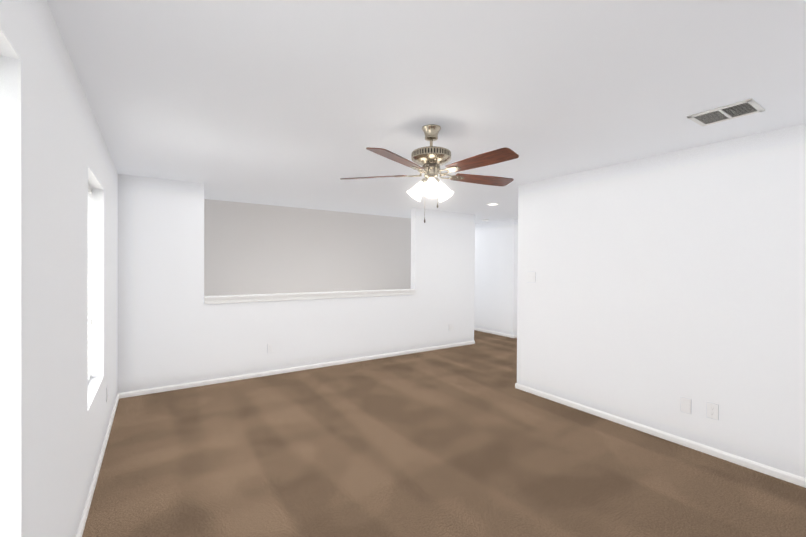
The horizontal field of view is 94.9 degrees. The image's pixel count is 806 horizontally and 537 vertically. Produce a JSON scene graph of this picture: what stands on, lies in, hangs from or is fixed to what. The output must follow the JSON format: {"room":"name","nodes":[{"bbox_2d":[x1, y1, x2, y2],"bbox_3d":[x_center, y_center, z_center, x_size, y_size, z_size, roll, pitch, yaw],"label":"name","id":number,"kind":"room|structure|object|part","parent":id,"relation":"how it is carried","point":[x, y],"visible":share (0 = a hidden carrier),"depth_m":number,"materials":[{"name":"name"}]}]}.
{"room":"empty living room","nodes":[
{"label":"empty living room","id":0,"kind":"room"},
{"bbox_2d":[0,0,119,536],"bbox_3d":[-1.911,0.216,2.068,0.200,2.440,7.200,0,0,-34],"label":"wall","id":1,"kind":"structure","parent":0,"point":[54,422],"depth_m":1.43,"materials":[{"name":"white paint"}]},
{"bbox_2d":[88,185,92,381],"bbox_3d":[-2.206,0.117,2.519,0.075,1.469,0.828,0,0,-34],"label":"window blind","id":2,"kind":"object","parent":1,"relation":"attached to","point":[90,191],"visible":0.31,"depth_m":2.82,"materials":[{"name":"white plastic"}]},
{"bbox_2d":[76,393,119,536],"bbox_3d":[-1.505,1.413,1.648,0.013,0.058,5.727,0,0,-34],"label":"baseboard","id":3,"kind":"structure","parent":1,"relation":"attached to","point":[89,499],"depth_m":2.47,"materials":[{"name":"white paint"}]},
{"bbox_2d":[106,385,107,401],"bbox_3d":[-2.492,1.055,3.120,0.009,0.118,0.073,0,0,-34],"label":"electrical outlet","id":4,"kind":"object","parent":1,"relation":"attached to","point":[107,393],"visible":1,"depth_m":3.11,"materials":[{"name":"grey plastic"}]},
{"bbox_2d":[120,174,475,392],"bbox_3d":[-0.904,0.198,5.561,5.343,2.440,0.130,0,0,-34],"label":"wall","id":5,"kind":"structure","parent":0,"point":[179,247],"depth_m":5.58,"materials":[{"name":"white paint"}]},
{"bbox_2d":[267,344,272,352],"bbox_3d":[-1.761,1.062,4.914,0.073,0.118,0.009,0,0,-34],"label":"electrical outlet","id":6,"kind":"object","parent":5,"relation":"attached to","point":[269,348],"visible":1,"depth_m":4.91,"materials":[{"name":"grey plastic"}]},
{"bbox_2d":[120,341,474,397],"bbox_3d":[-0.858,1.390,5.520,5.336,0.058,0.013,0,0,-34],"label":"baseboard","id":7,"kind":"structure","parent":5,"relation":"attached to","point":[260,374],"depth_m":4.93,"materials":[{"name":"white paint"}]},
{"bbox_2d":[204,289,415,303],"bbox_3d":[-1.133,0.390,5.396,3.143,0.088,0.178,0,0,-34],"label":"trim","id":8,"kind":"structure","parent":5,"relation":"attached to","point":[219,299],"depth_m":5.12,"materials":[{"name":"white paint"}]},
{"bbox_2d":[47,0,805,223],"bbox_3d":[0.898,-1.085,5.560,8.750,0.150,9.900,0,0,-34],"label":"ceiling","id":9,"kind":"structure","parent":0,"point":[298,103],"depth_m":2.00,"materials":[{"name":"white paint"}]},
{"bbox_2d":[340,124,518,222],"bbox_3d":[0.189,-0.656,2.658,1.309,0.674,1.269,0,0,-1],"label":"ceiling fan","id":10,"kind":"object","parent":9,"relation":"hanging from","point":[431,159],"visible":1,"depth_m":2.54,"materials":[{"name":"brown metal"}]},
{"bbox_3d":[-0.151,-0.688,2.704,0.629,0.072,0.138,0,0,14],"label":"blade","id":11,"kind":"part","parent":10,"relation":"part of","materials":[{"name":"brown wood"}]},
{"bbox_3d":[0.006,-0.684,2.311,0.138,0.072,0.629,1,0,32],"label":"blade","id":12,"kind":"part","parent":10,"relation":"part of","materials":[{"name":"brown wood"}]},
{"bbox_3d":[0.533,-0.684,2.750,0.629,0.072,0.138,0,0,-22],"label":"blade","id":13,"kind":"part","parent":10,"relation":"part of","materials":[{"name":"brown wood"}]},
{"bbox_3d":[0.429,-0.682,2.339,0.138,0.072,0.629,0,1,-40],"label":"blade","id":14,"kind":"part","parent":10,"relation":"part of","materials":[{"name":"brown wood"}]},
{"bbox_2d":[687,98,764,125],"bbox_3d":[2.024,-0.973,2.325,0.270,0.014,0.315,0,0,-34],"label":"ceiling vent","id":15,"kind":"object","parent":9,"relation":"in","point":[731,111],"visible":1,"depth_m":2.31,"materials":[{"name":"white metal"}]},
{"bbox_2d":[82,330,805,536],"bbox_3d":[0.881,1.490,5.578,8.750,0.120,9.900,0,0,-34],"label":"floor","id":16,"kind":"structure","parent":0,"point":[470,440],"depth_m":2.69,"materials":[{"name":"carpet"}]},
{"bbox_2d":[476,219,515,334],"bbox_3d":[1.205,0.186,9.301,0.150,2.440,4.050,0,0,-34],"label":"wall","id":17,"kind":"structure","parent":0,"point":[496,240],"depth_m":7.96,"materials":[{"name":"white paint"}]},
{"bbox_2d":[474,327,515,337],"bbox_3d":[1.175,1.378,9.197,0.013,0.058,3.913,0,0,-34],"label":"baseboard","id":18,"kind":"structure","parent":17,"relation":"attached to","point":[477,329],"depth_m":7.94,"materials":[{"name":"white paint"}]},
{"bbox_2d":[516,183,527,384],"bbox_3d":[3.321,0.226,5.676,4.590,2.440,0.130,0,0,-34],"label":"wall","id":19,"kind":"structure","parent":0,"point":[522,221],"depth_m":4.39,"materials":[{"name":"white paint"}]},
{"bbox_2d":[524,123,805,477],"bbox_3d":[2.468,0.240,2.943,0.130,2.440,3.420,0,0,-34],"label":"wall","id":20,"kind":"structure","parent":0,"point":[656,290],"depth_m":3.04,"materials":[{"name":"white paint"}]},
{"bbox_2d":[527,272,535,281],"bbox_3d":[1.480,0.099,4.285,0.019,0.118,0.118,0,0,-34],"label":"double light switch","id":21,"kind":"object","parent":20,"relation":"attached to","point":[531,276],"visible":1,"depth_m":4.28,"materials":[{"name":"white plastic"}]},
{"bbox_2d":[516,383,805,487],"bbox_3d":[2.359,1.430,2.975,0.013,0.058,3.570,0,0,-34],"label":"baseboard","id":22,"kind":"structure","parent":20,"relation":"attached to","point":[770,471],"depth_m":3.05,"materials":[{"name":"white paint"}]},
{"bbox_2d":[680,397,690,413],"bbox_3d":[2.320,1.124,3.037,0.009,0.118,0.073,0,0,-34],"label":"outlet","id":23,"kind":"object","parent":20,"relation":"attached to","point":[686,405],"visible":1,"depth_m":3.03,"materials":[{"name":"white plastic"}]},
{"bbox_2d":[707,402,718,419],"bbox_3d":[2.418,1.114,2.891,0.009,0.118,0.073,0,0,-34],"label":"electrical outlet","id":24,"kind":"object","parent":20,"relation":"attached to","point":[712,411],"visible":1,"depth_m":2.89,"materials":[{"name":"white plastic"}]}
]}

